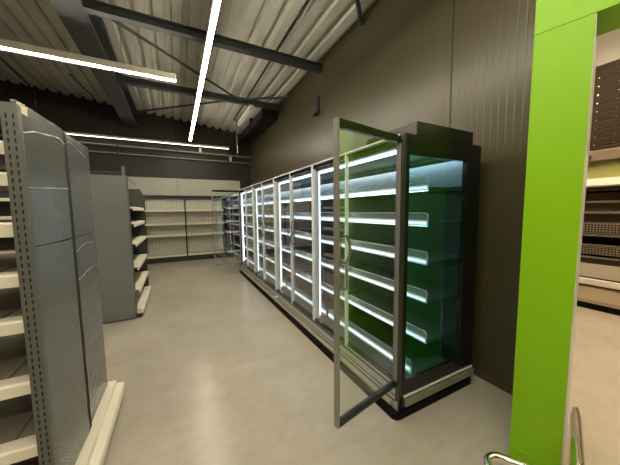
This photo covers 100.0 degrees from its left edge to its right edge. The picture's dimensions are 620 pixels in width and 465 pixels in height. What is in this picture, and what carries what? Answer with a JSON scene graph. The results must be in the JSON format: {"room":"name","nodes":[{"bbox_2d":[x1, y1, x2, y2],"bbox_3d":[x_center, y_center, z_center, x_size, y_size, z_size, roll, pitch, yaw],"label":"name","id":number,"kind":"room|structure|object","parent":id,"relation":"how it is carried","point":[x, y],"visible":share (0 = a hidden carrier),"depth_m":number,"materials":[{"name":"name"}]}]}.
{"room":"convenience store","nodes":[
{"label":"convenience store","id":0,"kind":"room"},
{"bbox_2d":[0,79,250,255],"bbox_3d":[-5.892,-1.635,7.435,8.420,5.200,0.100,-3,6,-27],"label":"wall","id":1,"kind":"structure","parent":0,"point":[70,113],"depth_m":7.79,"materials":[{"name":"brown paint"}]},
{"bbox_2d":[0,134,250,157],"bbox_3d":[-5.408,-2.494,7.496,7.420,0.128,0.110,-3,6,-27],"label":"pipe","id":2,"kind":"object","parent":1,"relation":"attached to","point":[1,135],"visible":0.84,"depth_m":7.85,"materials":[{"name":"grey metal"}]},
{"bbox_2d":[88,150,250,163],"bbox_3d":[-5.406,-2.283,7.514,7.420,0.123,0.110,-3,6,-27],"label":"pipe","id":3,"kind":"object","parent":1,"relation":"attached to","point":[117,152],"visible":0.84,"depth_m":7.94,"materials":[{"name":"grey metal"}]},
{"bbox_2d":[128,177,239,195],"bbox_3d":[-4.075,-1.447,8.312,3.630,0.535,0.030,-3,6,-27],"label":"wall panel","id":4,"kind":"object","parent":1,"relation":"attached to","point":[147,185],"depth_m":8.29,"materials":[{"name":"beige paint"}]},
{"bbox_2d":[0,0,376,133],"bbox_3d":[-2.758,-3.169,1.340,8.721,0.961,13.550,-3,6,-27],"label":"ceiling","id":5,"kind":"structure","parent":0,"point":[321,24],"depth_m":4.59,"materials":[{"name":"grey metal"}]},
{"bbox_2d":[0,57,30,86],"bbox_3d":[-6.213,-3.369,5.495,0.040,0.038,1.301,-3,6,-30],"label":"rod","id":6,"kind":"object","parent":5,"relation":"attached to","point":[1,59],"visible":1,"depth_m":5.39,"materials":[{"name":"paint"}]},
{"bbox_2d":[69,74,94,97],"bbox_3d":[-5.242,-3.358,5.995,0.030,0.058,1.112,-2,5,-19],"label":"rod","id":7,"kind":"object","parent":5,"relation":"attached to","point":[69,74],"visible":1,"depth_m":5.91,"materials":[{"name":"paint"}]},
{"bbox_2d":[0,26,175,82],"bbox_3d":[-4.048,-2.881,3.110,4.300,1.212,0.125,-3,6,-27],"label":"linear light","id":8,"kind":"object","parent":5,"relation":"hanging from","point":[5,45],"visible":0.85,"depth_m":3.58,"materials":[{"name":"glowing white light diffuser"},{"name":"painted metal"}]},
{"bbox_2d":[0,46,175,81],"bbox_3d":[-4.021,-2.283,3.132,4.270,0.015,0.036,-3,6,-27],"label":"diffuser","id":9,"kind":"object","parent":8,"relation":"attached to","point":[11,48],"depth_m":3.58,"materials":[{"name":"white plastic"}]},
{"bbox_2d":[49,0,138,128],"bbox_3d":[-2.166,-2.812,1.674,0.320,0.460,13.350,-3,6,-27],"label":"roof beam","id":10,"kind":"structure","parent":5,"relation":"attached to","point":[88,32],"depth_m":4.04,"materials":[{"name":"metal"}]},
{"bbox_2d":[116,74,281,110],"bbox_3d":[-2.166,-2.970,5.635,3.290,0.120,0.110,-3,6,-27],"label":"purlin","id":11,"kind":"object","parent":10,"relation":"attached to","point":[125,80],"visible":1,"depth_m":5.43,"materials":[{"name":"paint"}]},
{"bbox_2d":[111,20,235,97],"bbox_3d":[-2.220,-2.932,4.511,0.044,0.072,2.878,1,5,22],"label":"rod","id":12,"kind":"object","parent":11,"relation":"attached to","point":[116,22],"visible":0.67,"depth_m":4.19,"materials":[{"name":"paint"}]},
{"bbox_2d":[132,101,221,112],"bbox_3d":[-3.115,-3.027,6.236,2.843,0.042,0.044,1,5,14],"label":"rod","id":13,"kind":"object","parent":11,"relation":"attached to","point":[211,102],"visible":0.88,"depth_m":6.26,"materials":[{"name":"paint"}]},
{"bbox_2d":[236,96,290,100],"bbox_3d":[-1.064,-3.034,5.881,1.254,0.072,0.044,-1,5,2],"label":"rod","id":14,"kind":"object","parent":11,"relation":"attached to","point":[280,97],"visible":1,"depth_m":5.87,"materials":[{"name":"paint"}]},
{"bbox_2d":[83,0,322,73],"bbox_3d":[-1.263,-2.828,3.879,3.290,0.120,0.110,-3,6,-27],"label":"purlin","id":15,"kind":"object","parent":10,"relation":"attached to","point":[93,7],"visible":1,"depth_m":3.64,"materials":[{"name":"paint"}]},
{"bbox_2d":[33,84,228,148],"bbox_3d":[-5.057,-3.214,7.434,5.260,1.149,0.125,-3,6,-27],"label":"linear light","id":16,"kind":"object","parent":5,"relation":"hanging from","point":[66,132],"visible":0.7,"depth_m":7.49,"materials":[{"name":"glowing white light diffuser"},{"name":"painted metal"}]},
{"bbox_2d":[66,133,226,148],"bbox_3d":[-5.030,-2.647,7.454,5.230,0.015,0.036,-3,6,-27],"label":"diffuser","id":17,"kind":"object","parent":16,"relation":"attached to","point":[81,134],"depth_m":7.56,"materials":[{"name":"white plastic"}]},
{"bbox_2d":[189,0,220,140],"bbox_3d":[-1.282,-2.708,3.236,0.064,0.787,9.700,-3,6,-27],"label":"linear light","id":18,"kind":"object","parent":5,"relation":"hanging from","point":[215,5],"visible":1,"depth_m":3.42,"materials":[{"name":"glowing white light diffuser"},{"name":"painted metal"}]},
{"bbox_2d":[236,118,237,152],"bbox_3d":[-2.157,-2.852,7.679,0.042,1.000,0.036,-3,6,-27],"label":"pipe","id":19,"kind":"object","parent":5,"relation":"hanging from","point":[236,118],"visible":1,"depth_m":7.67,"materials":[{"name":"grey metal"}]},
{"bbox_2d":[237,91,253,126],"bbox_3d":[-1.588,-2.995,6.296,0.100,0.502,1.350,-3,6,-27],"label":"light","id":20,"kind":"object","parent":5,"relation":"hanging from","point":[248,111],"visible":1,"depth_m":6.11,"materials":[{"name":"beige"}]},
{"bbox_2d":[238,110,252,126],"bbox_3d":[-1.586,-2.757,6.317,0.070,0.025,1.250,-3,6,-27],"label":"diffuser","id":21,"kind":"object","parent":20,"relation":"attached to","point":[248,112],"depth_m":6.24,"materials":[{"name":"white paint"}]},
{"bbox_2d":[233,0,308,120],"bbox_3d":[-0.193,-2.961,3.606,0.032,0.030,9.000,-3,6,-27],"label":"conduit","id":22,"kind":"object","parent":5,"relation":"attached to","point":[306,1],"visible":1,"depth_m":4.07,"materials":[{"name":"black metal"}]},
{"bbox_2d":[103,256,619,464],"bbox_3d":[-0.602,1.363,2.873,13.400,0.100,13.450,-3,6,-27],"label":"floor","id":23,"kind":"structure","parent":0,"point":[212,371],"depth_m":2.14,"materials":[{"name":"concrete"}]},
{"bbox_2d":[0,166,124,253],"bbox_3d":[-4.917,-0.038,4.650,2.720,2.480,0.460,-3,6,-27],"label":"wire rack","id":24,"kind":"object","parent":23,"relation":"on","point":[7,245],"visible":0.08,"depth_m":4.61,"materials":[{"name":"grey metal"}]},
{"bbox_2d":[0,198,9,200],"bbox_3d":[-5.497,-0.538,4.277,1.290,0.054,0.400,-3,6,-27],"label":"shelf","id":25,"kind":"object","parent":24,"relation":"attached to","point":[1,199],"depth_m":4.29,"materials":[{"name":"beige metal"}]},
{"bbox_2d":[0,216,11,218],"bbox_3d":[-5.494,-0.239,4.303,1.290,0.054,0.400,-3,6,-27],"label":"shelf","id":26,"kind":"object","parent":24,"relation":"attached to","point":[1,217],"depth_m":4.31,"materials":[{"name":"beige metal"}]},
{"bbox_2d":[0,250,15,253],"bbox_3d":[-5.487,0.358,4.356,1.290,0.054,0.400,-3,6,-27],"label":"shelf","id":27,"kind":"object","parent":24,"relation":"attached to","point":[1,251],"depth_m":4.44,"materials":[{"name":"beige metal"}]},
{"bbox_2d":[0,99,125,464],"bbox_3d":[-1.560,0.436,1.361,0.675,2.030,1.375,-3,6,-27],"label":"shelving","id":28,"kind":"object","parent":23,"relation":"on","point":[58,406],"visible":1,"depth_m":1.35,"materials":[{"name":"grey metal"}]},
{"bbox_2d":[90,174,150,323],"bbox_3d":[-3.034,0.194,4.220,0.585,2.050,1.394,-3,6,-27],"label":"shelving","id":29,"kind":"object","parent":23,"relation":"on","point":[118,210],"visible":0.89,"depth_m":3.64,"materials":[{"name":"grey metal"}]},
{"bbox_2d":[143,198,186,263],"bbox_3d":[-4.417,-0.075,7.954,1.100,1.970,0.370,-3,6,-27],"label":"wall rack","id":30,"kind":"object","parent":23,"relation":"on","point":[165,232],"visible":0.96,"depth_m":8.05,"materials":[{"name":"grey metal"}]},
{"bbox_2d":[144,210,184,211],"bbox_3d":[-4.408,-0.659,7.916,1.056,0.050,0.320,-3,6,-27],"label":"shelf","id":31,"kind":"object","parent":30,"relation":"attached to","point":[144,210],"depth_m":7.77,"materials":[{"name":"beige metal"}]},
{"bbox_2d":[145,223,184,225],"bbox_3d":[-4.404,-0.251,7.952,1.056,0.050,0.320,-3,6,-27],"label":"shelf","id":32,"kind":"object","parent":30,"relation":"attached to","point":[146,224],"depth_m":7.94,"materials":[{"name":"beige metal"}]},
{"bbox_2d":[146,234,185,237],"bbox_3d":[-4.400,0.093,7.982,1.056,0.050,0.320,-3,6,-27],"label":"shelf","id":33,"kind":"object","parent":30,"relation":"attached to","point":[147,235],"depth_m":7.97,"materials":[{"name":"beige metal"}]},
{"bbox_2d":[147,253,186,258],"bbox_3d":[-4.393,0.728,8.037,1.056,0.025,0.320,-3,6,-27],"label":"shelf","id":34,"kind":"object","parent":30,"relation":"attached to","point":[164,255],"depth_m":8.00,"materials":[{"name":"beige metal"}]},
{"bbox_2d":[184,198,224,260],"bbox_3d":[-3.416,-0.130,8.464,1.150,1.970,0.370,-3,6,-27],"label":"wall rack","id":35,"kind":"object","parent":23,"relation":"on","point":[199,220],"visible":1,"depth_m":8.55,"materials":[{"name":"grey metal"}]},
{"bbox_2d":[186,210,222,210],"bbox_3d":[-3.407,-0.714,8.427,1.106,0.050,0.320,-3,6,-27],"label":"shelf","id":36,"kind":"object","parent":35,"relation":"attached to","point":[186,210],"depth_m":8.27,"materials":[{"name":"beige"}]},
{"bbox_2d":[187,232,223,235],"bbox_3d":[-3.399,0.038,8.492,1.106,0.050,0.320,-3,6,-27],"label":"shelf","id":37,"kind":"object","parent":35,"relation":"attached to","point":[188,233],"depth_m":8.48,"materials":[{"name":"beige metal"}]},
{"bbox_2d":[187,222,223,224],"bbox_3d":[-3.403,-0.306,8.462,1.106,0.050,0.320,-3,6,-27],"label":"shelf","id":38,"kind":"object","parent":35,"relation":"attached to","point":[188,223],"depth_m":8.46,"materials":[{"name":"beige metal"}]},
{"bbox_2d":[188,251,224,254],"bbox_3d":[-3.392,0.673,8.547,1.106,0.025,0.320,-3,6,-27],"label":"shelf","id":39,"kind":"object","parent":35,"relation":"attached to","point":[189,252],"depth_m":8.53,"materials":[{"name":"beige metal"}]},
{"bbox_2d":[222,198,239,257],"bbox_3d":[-2.466,-0.183,8.948,0.975,1.970,0.370,-3,6,-27],"label":"wall rack","id":40,"kind":"object","parent":23,"relation":"on","point":[228,253],"visible":0.54,"depth_m":8.74,"materials":[{"name":"grey metal"}]},
{"bbox_2d":[226,249,239,251],"bbox_3d":[-2.435,0.620,9.035,0.916,0.025,0.320,-3,6,-27],"label":"shelf","id":41,"kind":"object","parent":40,"relation":"attached to","point":[238,250],"depth_m":8.92,"materials":[{"name":"beige metal"}]},
{"bbox_2d":[230,226,236,230],"bbox_3d":[-2.622,-0.140,8.877,0.200,0.170,0.200,-3,6,-27],"label":"carton","id":42,"kind":"object","parent":40,"relation":"on","point":[232,228],"visible":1,"depth_m":8.79,"materials":[{"name":"brown"}]},
{"bbox_2d":[211,178,320,304],"bbox_3d":[-1.052,0.063,5.408,1.512,2.062,2.655,-3,6,-27],"label":"refrigerated display case","id":43,"kind":"object","parent":23,"relation":"on","point":[256,201],"visible":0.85,"depth_m":5.41,"materials":[{"name":"white metal"}]},
{"bbox_2d":[256,191,258,270],"bbox_3d":[-1.086,-0.028,5.366,0.011,1.650,0.028,-3,6,-27],"label":"lamp","id":44,"kind":"object","parent":43,"relation":"on","point":[257,257],"depth_m":5.37,"materials":[{"name":"white plastic"}]},
{"bbox_2d":[243,183,280,193],"bbox_3d":[-1.065,-0.875,5.314,0.040,0.022,2.555,-3,6,-27],"label":"lamp","id":45,"kind":"object","parent":43,"relation":"attached to","point":[271,185],"depth_m":5.16,"materials":[{"name":"white plastic"}]},
{"bbox_2d":[244,261,282,287],"bbox_3d":[-1.065,0.825,5.458,0.104,0.010,2.565,-3,6,-27],"label":"shelf","id":46,"kind":"object","parent":43,"relation":"attached to","point":[271,279],"depth_m":5.26,"materials":[{"name":"grey metal"}]},
{"bbox_2d":[258,238,287,244],"bbox_3d":[-0.928,0.209,6.204,0.488,0.022,1.248,-3,6,-27],"label":"shelf","id":47,"kind":"object","parent":43,"relation":"attached to","point":[283,241],"depth_m":6.07,"materials":[{"name":"grey metal"}]},
{"bbox_2d":[261,226,285,229],"bbox_3d":[-0.934,-0.100,6.176,0.494,0.022,1.248,-3,6,-27],"label":"shelf","id":48,"kind":"object","parent":43,"relation":"attached to","point":[266,227],"depth_m":6.00,"materials":[{"name":"grey metal"}]},
{"bbox_2d":[258,250,289,260],"bbox_3d":[-0.921,0.542,6.234,0.482,0.022,1.248,-3,6,-27],"label":"shelf","id":49,"kind":"object","parent":43,"relation":"attached to","point":[269,254],"depth_m":6.12,"materials":[{"name":"grey"}]},
{"bbox_2d":[273,258,311,273],"bbox_3d":[-0.327,0.636,5.079,0.482,0.022,1.238,-3,6,-27],"label":"shelf","id":50,"kind":"object","parent":43,"relation":"attached to","point":[303,266],"depth_m":4.97,"materials":[{"name":"grey"}]},
{"bbox_2d":[281,244,311,253],"bbox_3d":[-0.334,0.303,5.049,0.488,0.022,1.238,-3,6,-27],"label":"shelf","id":51,"kind":"object","parent":43,"relation":"attached to","point":[305,248],"depth_m":4.90,"materials":[{"name":"grey metal"}]},
{"bbox_2d":[281,229,311,235],"bbox_3d":[-0.340,-0.006,5.021,0.494,0.022,1.238,-3,6,-27],"label":"shelf","id":52,"kind":"object","parent":43,"relation":"attached to","point":[296,231],"depth_m":4.85,"materials":[{"name":"grey metal"}]},
{"bbox_2d":[274,117,480,428],"bbox_3d":[0.196,0.207,3.013,1.488,2.162,2.753,-3,6,-27],"label":"refrigerated display case","id":53,"kind":"object","parent":23,"relation":"on","point":[390,302],"visible":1,"depth_m":2.37,"materials":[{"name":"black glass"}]},
{"bbox_2d":[279,185,281,286],"bbox_3d":[-0.478,0.068,4.183,0.011,1.650,0.028,-3,6,-27],"label":"lamp","id":54,"kind":"object","parent":53,"relation":"on","point":[280,268],"depth_m":4.18,"materials":[{"name":"white plastic"}]},
{"bbox_2d":[287,286,324,312],"bbox_3d":[-0.093,0.937,3.733,0.007,0.018,1.228,-3,6,-27],"label":"lamp","id":55,"kind":"object","parent":53,"relation":"on","point":[297,294],"depth_m":3.72,"materials":[{"name":"white"}]},
{"bbox_2d":[294,216,332,219],"bbox_3d":[0.025,-0.207,3.701,0.006,0.023,1.228,-3,6,-27],"label":"lamp","id":56,"kind":"object","parent":53,"relation":"attached to","point":[297,217],"depth_m":3.75,"materials":[{"name":"white plastic"}]},
{"bbox_2d":[294,196,332,200],"bbox_3d":[0.017,-0.481,3.674,0.006,0.023,1.228,-3,6,-27],"label":"lamp","id":57,"kind":"object","parent":53,"relation":"attached to","point":[321,197],"depth_m":3.75,"materials":[{"name":"white plastic"}]},
{"bbox_2d":[295,235,333,243],"bbox_3d":[0.034,0.097,3.730,0.006,0.023,1.228,-3,6,-27],"label":"lamp","id":58,"kind":"object","parent":53,"relation":"attached to","point":[299,236],"depth_m":3.75,"materials":[{"name":"white plastic"}]},
{"bbox_2d":[296,273,333,293],"bbox_3d":[0.052,0.739,3.791,0.006,0.023,1.228,-3,6,-27],"label":"lamp","id":59,"kind":"object","parent":53,"relation":"attached to","point":[305,278],"depth_m":3.86,"materials":[{"name":"white"}]},
{"bbox_2d":[296,254,333,268],"bbox_3d":[0.043,0.405,3.760,0.006,0.023,1.228,-3,6,-27],"label":"lamp","id":60,"kind":"object","parent":53,"relation":"attached to","point":[302,256],"depth_m":3.56,"materials":[{"name":"white"}]},
{"bbox_2d":[319,175,320,314],"bbox_3d":[0.111,0.161,3.038,0.011,1.650,0.028,-3,6,-27],"label":"lamp","id":61,"kind":"object","parent":53,"relation":"on","point":[319,175],"depth_m":3.05,"materials":[{"name":"white plastic"}]},
{"bbox_2d":[310,198,344,200],"bbox_3d":[0.252,-0.488,3.795,0.506,0.022,1.248,-3,6,-27],"label":"shelf","id":62,"kind":"object","parent":53,"relation":"attached to","point":[321,199],"depth_m":3.69,"materials":[{"name":"grey"}]},
{"bbox_2d":[299,270,367,295],"bbox_3d":[0.276,0.732,3.906,0.482,0.022,1.248,-3,6,-27],"label":"shelf","id":63,"kind":"object","parent":53,"relation":"attached to","point":[327,277],"depth_m":3.73,"materials":[{"name":"grey"}]},
{"bbox_2d":[299,251,367,268],"bbox_3d":[0.270,0.398,3.876,0.488,0.022,1.248,-3,6,-27],"label":"shelf","id":64,"kind":"object","parent":53,"relation":"attached to","point":[353,262],"depth_m":3.70,"materials":[{"name":"grey"}]},
{"bbox_2d":[303,234,368,242],"bbox_3d":[0.264,0.089,3.848,0.494,0.022,1.248,-3,6,-27],"label":"shelf","id":65,"kind":"object","parent":53,"relation":"attached to","point":[323,239],"depth_m":3.64,"materials":[{"name":"grey metal"}]},
{"bbox_2d":[281,151,395,183],"bbox_3d":[0.132,-0.686,2.986,0.040,0.022,2.555,-3,6,-27],"label":"lamp","id":66,"kind":"object","parent":53,"relation":"attached to","point":[390,153],"depth_m":2.37,"materials":[{"name":"white plastic"}]},
{"bbox_2d":[280,288,407,375],"bbox_3d":[0.132,1.014,3.129,0.104,0.010,2.565,-3,6,-27],"label":"shelf","id":67,"kind":"object","parent":53,"relation":"attached to","point":[381,361],"depth_m":2.54,"materials":[{"name":"grey metal"}]},
{"bbox_2d":[328,314,409,370],"bbox_3d":[0.501,1.031,2.578,0.007,0.018,1.218,-3,6,-27],"label":"lamp","id":68,"kind":"object","parent":53,"relation":"on","point":[351,331],"depth_m":2.48,"materials":[{"name":"white"}]},
{"bbox_2d":[340,296,424,341],"bbox_3d":[0.646,0.832,2.636,0.006,0.023,1.218,-3,6,-27],"label":"lamp","id":69,"kind":"object","parent":53,"relation":"attached to","point":[382,318],"depth_m":2.54,"materials":[{"name":"white"}]},
{"bbox_2d":[340,269,424,301],"bbox_3d":[0.637,0.499,2.604,0.006,0.023,1.218,-3,6,-27],"label":"lamp","id":70,"kind":"object","parent":53,"relation":"attached to","point":[409,294],"depth_m":2.51,"materials":[{"name":"white"}]},
{"bbox_2d":[341,244,425,263],"bbox_3d":[0.628,0.190,2.575,0.006,0.023,1.218,-3,6,-27],"label":"lamp","id":71,"kind":"object","parent":53,"relation":"attached to","point":[374,251],"depth_m":2.45,"materials":[{"name":"white"}]},
{"bbox_2d":[340,218,426,224],"bbox_3d":[0.619,-0.113,2.546,0.006,0.023,1.218,-3,6,-27],"label":"lamp","id":72,"kind":"object","parent":53,"relation":"attached to","point":[362,220],"depth_m":2.46,"materials":[{"name":"white plastic"}]},
{"bbox_2d":[340,186,426,196],"bbox_3d":[0.611,-0.387,2.519,0.006,0.023,1.218,-3,6,-27],"label":"lamp","id":73,"kind":"object","parent":53,"relation":"attached to","point":[411,188],"depth_m":2.42,"materials":[{"name":"white plastic"}]},
{"bbox_2d":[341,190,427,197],"bbox_3d":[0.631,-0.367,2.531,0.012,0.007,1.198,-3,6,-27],"label":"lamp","id":74,"kind":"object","parent":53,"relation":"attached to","point":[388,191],"depth_m":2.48,"materials":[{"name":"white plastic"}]},
{"bbox_2d":[344,290,455,342],"bbox_3d":[0.870,0.825,2.751,0.482,0.022,1.238,-3,6,-27],"label":"shelf","id":75,"kind":"object","parent":53,"relation":"attached to","point":[436,326],"depth_m":2.56,"materials":[{"name":"grey metal"}]},
{"bbox_2d":[348,265,457,302],"bbox_3d":[0.864,0.492,2.720,0.488,0.022,1.238,-3,6,-27],"label":"shelf","id":76,"kind":"object","parent":53,"relation":"attached to","point":[436,290],"depth_m":2.52,"materials":[{"name":"grey metal"}]},
{"bbox_2d":[351,241,458,263],"bbox_3d":[0.858,0.183,2.692,0.494,0.022,1.238,-3,6,-27],"label":"shelf","id":77,"kind":"object","parent":53,"relation":"attached to","point":[435,256],"depth_m":2.46,"materials":[{"name":"grey"}]},
{"bbox_2d":[359,187,461,197],"bbox_3d":[0.846,-0.394,2.639,0.506,0.022,1.238,-3,6,-27],"label":"shelf","id":78,"kind":"object","parent":53,"relation":"attached to","point":[413,191],"depth_m":2.36,"materials":[{"name":"grey"}]},
{"bbox_2d":[380,218,459,225],"bbox_3d":[0.851,-0.121,2.664,0.500,0.022,1.238,-3,6,-27],"label":"shelf","id":79,"kind":"object","parent":53,"relation":"attached to","point":[412,221],"depth_m":2.18,"materials":[{"name":"grey"}]},
{"bbox_2d":[483,407,585,464],"bbox_3d":[1.230,1.244,1.267,0.914,0.375,0.366,-3,6,-27],"label":"guard rail","id":80,"kind":"object","parent":23,"relation":"on","point":[577,450],"visible":1,"depth_m":1.26,"materials":[{"name":"silver metal"}]},
{"bbox_2d":[509,0,619,464],"bbox_3d":[2.232,-0.089,0.852,0.679,3.080,2.302,-5,7,-42],"label":"portal","id":81,"kind":"object","parent":23,"relation":"on","point":[566,32],"visible":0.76,"depth_m":1.39,"materials":[{"name":"green paint"}]},
{"bbox_2d":[577,159,619,315],"bbox_3d":[4.596,-0.022,3.939,0.845,2.360,4.000,-3,6,-27],"label":"display cabinet","id":82,"kind":"object","parent":23,"relation":"on","point":[599,274],"visible":0.25,"depth_m":3.86,"materials":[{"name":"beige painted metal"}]},
{"bbox_2d":[580,257,619,266],"bbox_3d":[4.287,0.431,3.817,0.010,0.085,4.000,-3,6,-27],"label":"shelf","id":83,"kind":"object","parent":82,"relation":"attached to","point":[590,261],"depth_m":3.83,"materials":[{"name":"grey metal"}]},
{"bbox_2d":[582,240,619,245],"bbox_3d":[4.623,0.188,3.970,0.690,0.015,4.000,-3,6,-27],"label":"shelf","id":84,"kind":"object","parent":82,"relation":"attached to","point":[584,242],"depth_m":4.09,"materials":[{"name":"brown metal"}]},
{"bbox_2d":[588,59,619,162],"bbox_3d":[4.138,-1.763,4.014,0.140,1.375,4.800,-3,6,-27],"label":"shelving","id":85,"kind":"object","parent":82,"relation":"attached to","point":[605,124],"visible":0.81,"depth_m":3.75,"materials":[{"name":"brown metal"}]},
{"bbox_2d":[250,0,535,387],"bbox_3d":[0.956,-1.066,3.477,0.120,4.600,13.450,-3,6,-27],"label":"wall","id":86,"kind":"structure","parent":0,"point":[392,71],"depth_m":2.44,"materials":[{"name":"brown metal"}]},
{"bbox_2d":[238,108,276,144],"bbox_3d":[-1.673,-3.134,7.809,0.415,0.350,2.830,-3,6,-27],"label":"air duct","id":87,"kind":"object","parent":86,"relation":"attached to","point":[257,125],"visible":0.96,"depth_m":7.26,"materials":[{"name":"black metal"}]},
{"bbox_2d":[312,95,319,115],"bbox_3d":[0.111,-2.322,4.756,0.100,0.340,0.130,-3,6,-27],"label":"wall fitting","id":88,"kind":"object","parent":86,"relation":"attached to","point":[317,105],"visible":1,"depth_m":4.75,"materials":[{"name":"black paint"}]},
{"bbox_2d":[355,0,363,25],"bbox_3d":[0.592,-2.883,3.238,0.060,0.127,0.751,1,5,19],"label":"rod","id":89,"kind":"object","parent":86,"relation":"attached to","point":[357,2],"visible":1,"depth_m":3.38,"materials":[{"name":"paint"}]},
{"bbox_2d":[449,0,454,126],"bbox_3d":[1.368,-0.765,2.564,0.004,4.150,0.012,-3,6,-27],"label":"trim","id":90,"kind":"structure","parent":86,"relation":"attached to","point":[453,0],"depth_m":2.49,"materials":[{"name":"black metal"}]},
{"bbox_2d":[472,367,512,395],"bbox_3d":[-0.185,1.030,5.789,0.020,0.050,8.410,-3,6,-27],"label":"baseboard","id":91,"kind":"structure","parent":86,"relation":"attached to","point":[478,373],"depth_m":2.28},
{"bbox_2d":[596,29,619,66],"bbox_3d":[4.932,-2.858,3.375,0.680,1.100,9.900,-3,6,-27],"label":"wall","id":92,"kind":"structure","parent":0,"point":[608,44],"depth_m":3.79,"materials":[{"name":"beige paint"}]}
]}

